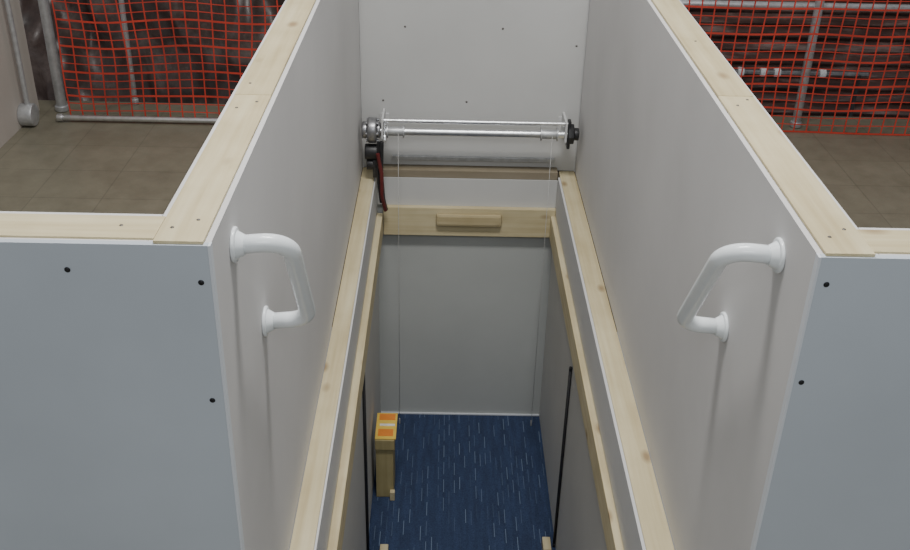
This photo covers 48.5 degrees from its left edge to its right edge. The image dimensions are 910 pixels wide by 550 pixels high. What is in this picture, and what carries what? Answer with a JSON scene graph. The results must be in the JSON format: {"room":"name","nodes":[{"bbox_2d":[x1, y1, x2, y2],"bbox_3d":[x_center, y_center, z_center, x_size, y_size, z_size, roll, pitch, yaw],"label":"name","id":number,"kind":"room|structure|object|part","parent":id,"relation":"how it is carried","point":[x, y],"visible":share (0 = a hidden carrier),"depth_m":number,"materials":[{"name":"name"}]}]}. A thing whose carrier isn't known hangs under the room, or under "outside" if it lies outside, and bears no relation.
{"room":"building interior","nodes":[
{"label":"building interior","id":0,"kind":"room"},
{"bbox_2d":[0,0,39,147],"bbox_3d":[-2.196,-0.976,3.261,0.080,2.200,3.490,1,29,-1],"label":"wall","id":1,"kind":"structure","parent":0,"point":[11,96],"depth_m":4.97,"materials":[{"name":"paint"}]},
{"bbox_2d":[4,0,38,125],"bbox_3d":[-2.136,-1.324,4.803,0.070,1.297,0.114,1,29,-1],"label":"pipe","id":2,"kind":"object","parent":1,"relation":"attached to","point":[27,112],"visible":1,"depth_m":5.02,"materials":[{"name":"silver metal"}]},
{"bbox_2d":[0,100,225,213],"bbox_3d":[-1.533,-0.021,3.881,1.996,0.040,3.646,1,29,-1],"label":"floor","id":3,"kind":"structure","parent":0,"point":[52,165],"depth_m":4.76,"materials":[{"name":"tile"}]},
{"bbox_2d":[38,0,68,111],"bbox_3d":[-2.051,-1.433,5.006,0.070,1.300,0.070,1,29,-1],"label":"post","id":4,"kind":"object","parent":3,"relation":"on","point":[61,105],"visible":0.94,"depth_m":5.16,"materials":[{"name":"grey metal"}]},
{"bbox_2d":[118,0,138,104],"bbox_3d":[-1.702,-1.486,5.115,0.038,1.300,0.038,1,29,-1],"label":"post","id":5,"kind":"object","parent":3,"relation":"on","point":[121,6],"visible":0.7,"depth_m":5.27,"materials":[{"name":"grey metal"}]},
{"bbox_2d":[56,113,217,123],"bbox_3d":[-1.295,-0.793,5.184,1.480,0.040,0.040,1,29,-1],"label":"rail","id":6,"kind":"object","parent":3,"relation":"on","point":[59,117],"visible":0.5,"depth_m":5.17,"materials":[{"name":"metal"}]},
{"bbox_2d":[51,0,281,117],"bbox_3d":[-1.258,-1.285,4.958,1.425,1.122,0.034,1,29,-1],"label":"safety net","id":7,"kind":"object","parent":3,"relation":"on","point":[155,1],"visible":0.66,"depth_m":5.04,"materials":[{"name":"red fabric"}]},
{"bbox_2d":[149,0,362,549],"bbox_3d":[-0.469,-0.299,3.240,0.103,1.119,3.000,1,29,-1],"label":"wall","id":8,"kind":"structure","parent":0,"point":[298,176],"depth_m":2.50,"materials":[{"name":"paint"}]},
{"bbox_2d":[153,95,271,244],"bbox_3d":[-0.453,-0.229,1.962,0.082,0.006,0.721,1,29,-1],"label":"trim","id":9,"kind":"structure","parent":8,"relation":"on","point":[202,195],"depth_m":1.88,"materials":[{"name":"brown wood"}]},
{"bbox_2d":[207,242,244,549],"bbox_3d":[-0.414,0.437,1.927,0.005,1.119,0.015,1,29,-1],"label":"trim","id":10,"kind":"structure","parent":8,"relation":"attached to","point":[209,246],"depth_m":1.79,"materials":[{"name":"paint"}]},
{"bbox_2d":[230,226,315,336],"bbox_3d":[-0.348,0.023,2.005,0.117,0.367,0.287,1,29,-1],"label":"grab bar","id":11,"kind":"object","parent":8,"relation":"attached to","point":[241,244],"visible":1,"depth_m":1.91,"materials":[{"name":"white plastic"}]},
{"bbox_2d":[235,0,315,94],"bbox_3d":[-0.457,-0.963,3.271,0.082,0.008,2.294,1,29,-1],"label":"trim","id":12,"kind":"structure","parent":8,"relation":"on","point":[265,71],"depth_m":2.56,"materials":[{"name":"brown wood"}]},
{"bbox_2d":[359,0,363,167],"bbox_3d":[-0.407,-1.466,4.218,0.003,2.199,0.012,1,29,-1],"label":"trim","id":13,"kind":"structure","parent":8,"relation":"attached to","point":[359,0],"depth_m":4.53,"materials":[{"name":"paint"}]},
{"bbox_2d":[327,213,380,549],"bbox_3d":[-0.423,0.907,3.842,0.090,1.209,2.870,1,29,-1],"label":"wall","id":14,"kind":"structure","parent":0,"point":[354,538],"depth_m":4.34,"materials":[{"name":"paint"}]},
{"bbox_2d":[289,167,374,549],"bbox_3d":[-0.398,0.225,3.493,0.062,0.038,2.928,1,29,-1],"label":"trim","id":15,"kind":"structure","parent":14,"relation":"on","point":[311,494],"depth_m":3.22,"materials":[{"name":"brown wood"}]},
{"bbox_2d":[314,178,376,549],"bbox_3d":[-0.365,0.306,3.497,0.006,0.177,2.857,1,29,-1],"label":"trim","id":16,"kind":"structure","parent":14,"relation":"on","point":[321,541],"depth_m":3.31,"materials":[{"name":"paint"}]},
{"bbox_2d":[327,213,382,549],"bbox_3d":[-0.351,0.447,3.561,0.028,0.110,2.830,1,29,-1],"label":"trim","id":17,"kind":"structure","parent":14,"relation":"attached to","point":[336,535],"depth_m":3.49,"materials":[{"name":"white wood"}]},
{"bbox_2d":[362,376,369,549],"bbox_3d":[-0.374,0.783,4.237,0.014,1.040,0.014,1,29,-1],"label":"rod","id":18,"kind":"object","parent":14,"relation":"attached to","point":[364,390],"visible":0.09,"depth_m":4.24,"materials":[{"name":"black metal"}]},
{"bbox_2d":[0,211,909,549],"bbox_3d":[0.087,0.422,1.978,4.500,1.120,0.116,1,29,-1],"label":"wall","id":19,"kind":"structure","parent":0,"point":[112,436],"depth_m":1.81,"materials":[{"name":"paint"}]},
{"bbox_2d":[0,213,165,240],"bbox_3d":[-1.323,-0.080,1.695,1.656,0.038,0.084,1,29,-1],"label":"trim","id":20,"kind":"structure","parent":19,"relation":"on","point":[12,225],"depth_m":1.69,"materials":[{"name":"brown wood"}]},
{"bbox_2d":[857,229,909,253],"bbox_3d":[1.521,-0.028,1.734,1.656,0.038,0.084,1,29,-1],"label":"trim","id":21,"kind":"structure","parent":19,"relation":"on","point":[879,241],"depth_m":1.71,"materials":[{"name":"brown wood"}]},
{"bbox_2d":[369,414,555,549],"bbox_3d":[0.038,1.461,4.142,1.040,0.030,2.950,1,29,-1],"label":"floor","id":22,"kind":"structure","parent":0,"point":[463,482],"depth_m":4.88,"materials":[{"name":"blue carpet"}]},
{"bbox_2d":[380,544,387,549],"bbox_3d":[-0.314,1.231,4.465,0.036,0.040,0.080,1,29,-1],"label":"wood block","id":23,"kind":"object","parent":22,"relation":"on","point":[382,546],"visible":1,"depth_m":4.47,"materials":[{"name":"brown wood"}]},
{"bbox_2d":[375,413,397,500],"bbox_3d":[-0.324,0.862,4.800,0.096,0.356,0.215,1,29,-1],"label":"wooden post","id":24,"kind":"object","parent":22,"relation":"on","point":[386,425],"visible":1,"depth_m":4.73,"materials":[{"name":"brown wood"}]},
{"bbox_2d":[542,537,550,549],"bbox_3d":[0.409,1.215,4.527,0.036,0.040,0.080,1,29,-1],"label":"wood block","id":25,"kind":"object","parent":22,"relation":"on","point":[546,544],"visible":1,"depth_m":4.52,"materials":[{"name":"brown wood"}]},
{"bbox_2d":[358,178,578,413],"bbox_3d":[0.049,0.144,5.078,1.040,1.352,0.030,1,29,-1],"label":"wall","id":26,"kind":"structure","parent":0,"point":[462,314],"depth_m":5.11,"materials":[{"name":"paint"}]},
{"bbox_2d":[381,411,538,415],"bbox_3d":[0.027,0.740,5.388,0.843,0.007,0.010,1,29,-1],"label":"trim","id":27,"kind":"structure","parent":26,"relation":"attached to","point":[436,413],"depth_m":5.38,"materials":[{"name":"paint"}]},
{"bbox_2d":[377,177,557,207],"bbox_3d":[0.056,-0.389,4.755,0.843,0.138,0.012,1,29,-1],"label":"trim","id":28,"kind":"structure","parent":26,"relation":"attached to","point":[412,190],"depth_m":4.75,"materials":[{"name":"paint"}]},
{"bbox_2d":[383,205,555,237],"bbox_3d":[0.067,-0.252,4.802,0.814,0.146,0.064,1,29,-1],"label":"crossbeam","id":29,"kind":"object","parent":26,"relation":"attached to","point":[435,220],"visible":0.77,"depth_m":4.78,"materials":[{"name":"brown wood"}]},
{"bbox_2d":[383,164,557,179],"bbox_3d":[0.058,-0.483,4.739,0.843,0.038,0.065,1,29,-1],"label":"trim","id":30,"kind":"structure","parent":26,"relation":"on","point":[389,170],"depth_m":4.71,"materials":[{"name":"brown wood"}]},
{"bbox_2d":[360,0,588,170],"bbox_3d":[0.090,-1.467,4.243,0.999,2.199,0.030,1,29,-1],"label":"wall","id":31,"kind":"structure","parent":0,"point":[448,54],"depth_m":4.53,"materials":[{"name":"paint"}]},
{"bbox_2d":[361,108,578,211],"bbox_3d":[0.066,-0.511,4.644,0.972,0.460,0.205,1,29,-1],"label":"winch","id":32,"kind":"object","parent":31,"relation":"attached to","point":[371,129],"visible":1,"depth_m":4.53,"materials":[{"name":"galvanised steel"},{"name":"black plastic"},{"name":"red plastic"}]},
{"bbox_3d":[-0.368,-0.520,4.583,0.077,0.156,0.072,1,29,-1],"label":"motor","id":33,"kind":"part","parent":32,"relation":"part of","materials":[{"name":"black plastic"}]},
{"bbox_3d":[-0.375,-0.649,4.523,0.082,0.116,0.116,1,29,-1],"label":"gear motor","id":34,"kind":"part","parent":32,"relation":"part of","materials":[{"name":"metal"}]},
{"bbox_2d":[398,151,399,423],"bbox_3d":[-0.272,0.073,4.912,0.008,1.620,0.008,1,29,-1],"label":"cable","id":35,"kind":"object","parent":32,"relation":"hanging from","point":[398,151],"visible":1,"depth_m":4.76,"materials":[{"name":"metal"}]},
{"bbox_3d":[0.087,-0.544,4.734,0.760,0.020,0.015,1,29,-1],"label":"mounting rail","id":36,"kind":"part","parent":32,"relation":"part of","materials":[{"name":"silver metal"}]},
{"bbox_3d":[0.090,-0.682,4.517,0.835,0.020,0.020,1,29,-1],"label":"tie rod","id":37,"kind":"part","parent":32,"relation":"part of","materials":[{"name":"metal"}]},
{"bbox_2d":[530,136,552,425],"bbox_3d":[0.418,0.086,4.922,0.008,1.620,0.008,1,29,-1],"label":"cable","id":38,"kind":"object","parent":32,"relation":"hanging from","point":[552,136],"visible":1,"depth_m":4.90,"materials":[{"name":"metal"}]},
{"bbox_2d":[332,190,616,330],"bbox_3d":[0.523,-0.957,8.469,11.000,0.040,5.240,1,29,-1],"label":"floor","id":39,"kind":"structure","parent":0,"point":[579,190],"depth_m":6.37,"materials":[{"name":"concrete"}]},
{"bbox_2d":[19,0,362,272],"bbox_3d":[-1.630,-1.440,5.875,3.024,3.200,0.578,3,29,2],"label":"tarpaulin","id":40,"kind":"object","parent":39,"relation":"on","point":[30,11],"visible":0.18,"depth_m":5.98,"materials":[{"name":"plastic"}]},
{"bbox_2d":[742,74,800,115],"bbox_3d":[1.839,-1.065,5.952,0.337,0.246,0.034,1,29,-1],"label":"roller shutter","id":41,"kind":"object","parent":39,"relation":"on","point":[780,95],"depth_m":5.94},
{"bbox_2d":[734,67,868,116],"bbox_3d":[1.777,-0.518,6.140,1.160,1.525,0.120,1,29,-1],"label":"pipe","id":42,"kind":"object","parent":39,"relation":"on","point":[762,71],"visible":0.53,"depth_m":5.77,"materials":[{"name":"metal"}]},
{"bbox_3d":[2.297,-0.497,6.154,0.120,1.499,0.120,1,29,-1],"label":"leg","id":43,"kind":"part","parent":42,"relation":"part of","materials":[{"name":"metal"}]},
{"bbox_2d":[802,75,855,116],"bbox_3d":[2.194,-1.059,5.956,0.267,0.247,0.034,1,29,-1],"label":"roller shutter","id":44,"kind":"object","parent":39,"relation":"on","point":[819,81],"depth_m":5.95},
{"bbox_2d":[811,11,909,117],"bbox_3d":[2.383,-1.219,5.867,0.636,0.623,0.034,1,29,-1],"label":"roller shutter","id":45,"kind":"object","parent":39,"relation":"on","point":[875,15],"depth_m":5.84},
{"bbox_2d":[539,215,624,549],"bbox_3d":[0.520,0.924,3.854,0.105,1.209,2.870,1,29,-1],"label":"wall","id":46,"kind":"structure","parent":0,"point":[579,525],"depth_m":4.27,"materials":[{"name":"paint"}]},
{"bbox_2d":[552,366,571,546],"bbox_3d":[0.456,0.797,4.316,0.014,0.976,0.014,1,29,-1],"label":"rod","id":47,"kind":"object","parent":46,"relation":"attached to","point":[570,367],"visible":1,"depth_m":4.29,"materials":[{"name":"black plastic"}]},
{"bbox_2d":[549,216,623,549],"bbox_3d":[0.467,0.462,3.572,0.024,0.110,2.830,1,29,-1],"label":"trim","id":48,"kind":"structure","parent":46,"relation":"attached to","point":[612,534],"depth_m":3.53,"materials":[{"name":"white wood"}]},
{"bbox_2d":[556,178,645,549],"bbox_3d":[0.487,0.321,3.509,0.009,0.177,2.857,1,29,-1],"label":"trim","id":49,"kind":"structure","parent":46,"relation":"on","point":[632,535],"depth_m":3.35,"materials":[{"name":"paint"}]},
{"bbox_2d":[558,171,674,549],"bbox_3d":[0.531,0.241,3.505,0.074,0.038,2.928,1,29,-1],"label":"trim","id":50,"kind":"structure","parent":46,"relation":"on","point":[650,510],"depth_m":3.25,"materials":[{"name":"brown wood"}]},
{"bbox_2d":[575,0,878,549],"bbox_3d":[0.634,-0.279,3.255,0.103,1.119,3.000,1,29,-1],"label":"wall","id":51,"kind":"structure","parent":0,"point":[667,179],"depth_m":2.57,"materials":[{"name":"paint"}]},
{"bbox_2d":[574,0,589,171],"bbox_3d":[0.587,-1.448,4.232,0.003,2.199,0.012,1,29,-1],"label":"trim","id":52,"kind":"structure","parent":51,"relation":"attached to","point":[589,0],"depth_m":4.54,"materials":[{"name":"paint"}]},
{"bbox_2d":[651,0,752,97],"bbox_3d":[0.645,-0.957,3.312,0.082,0.008,2.236,1,29,-1],"label":"trim","id":53,"kind":"structure","parent":51,"relation":"on","point":[711,64],"depth_m":2.63,"materials":[{"name":"brown wood"}]},
{"bbox_2d":[677,237,785,341],"bbox_3d":[0.534,0.038,2.032,0.117,0.369,0.300,1,29,-1],"label":"grab bar","id":54,"kind":"object","parent":51,"relation":"attached to","point":[773,255],"visible":1,"depth_m":1.93,"materials":[{"name":"white plastic"}]},
{"bbox_2d":[750,253,821,549],"bbox_3d":[0.588,0.455,1.940,0.005,1.119,0.015,1,29,-1],"label":"trim","id":55,"kind":"structure","parent":51,"relation":"attached to","point":[817,262],"depth_m":1.80,"materials":[{"name":"paint"}]},
{"bbox_2d":[718,96,874,256],"bbox_3d":[0.650,-0.223,2.003,0.082,0.006,0.779,1,29,-1],"label":"trim","id":56,"kind":"structure","parent":51,"relation":"on","point":[817,210],"depth_m":1.91,"materials":[{"name":"brown wood"}]},
{"bbox_2d":[686,8,812,69],"bbox_3d":[1.657,-1.353,5.789,0.717,0.346,0.034,1,29,-1],"label":"safety net","id":57,"kind":"object","parent":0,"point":[693,11],"depth_m":5.77,"materials":[{"name":"plastic"}]},
{"bbox_2d":[709,2,909,116],"bbox_3d":[0.584,-3.404,7.293,11.000,5.380,0.100,1,29,-1],"label":"wall","id":58,"kind":"structure","parent":0,"point":[906,2],"depth_m":8.19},
{"bbox_2d":[772,115,909,227],"bbox_3d":[2.169,0.046,3.932,2.996,0.040,3.646,1,29,-1],"label":"floor","id":59,"kind":"structure","parent":0,"point":[868,176],"depth_m":4.93,"materials":[{"name":"tile"}]},
{"bbox_2d":[684,0,909,135],"bbox_3d":[1.883,-1.229,4.996,2.393,1.129,0.036,1,29,-1],"label":"safety net","id":60,"kind":"object","parent":59,"relation":"on","point":[860,1],"visible":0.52,"depth_m":5.08,"materials":[{"name":"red fabric"}]},
{"bbox_2d":[790,1,824,127],"bbox_3d":[1.818,-1.353,5.041,0.059,1.300,0.059,1,29,-1],"label":"post","id":61,"kind":"object","parent":59,"relation":"on","point":[817,3],"visible":0.82,"depth_m":5.18,"materials":[{"name":"grey metal"}]},
{"bbox_2d":[680,0,909,12],"bbox_3d":[1.987,-1.353,5.111,2.580,0.054,0.054,1,29,-1],"label":"guard rail","id":62,"kind":"object","parent":61,"relation":"attached to","point":[721,3],"visible":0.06,"depth_m":5.09,"materials":[{"name":"grey metal"}]}
]}

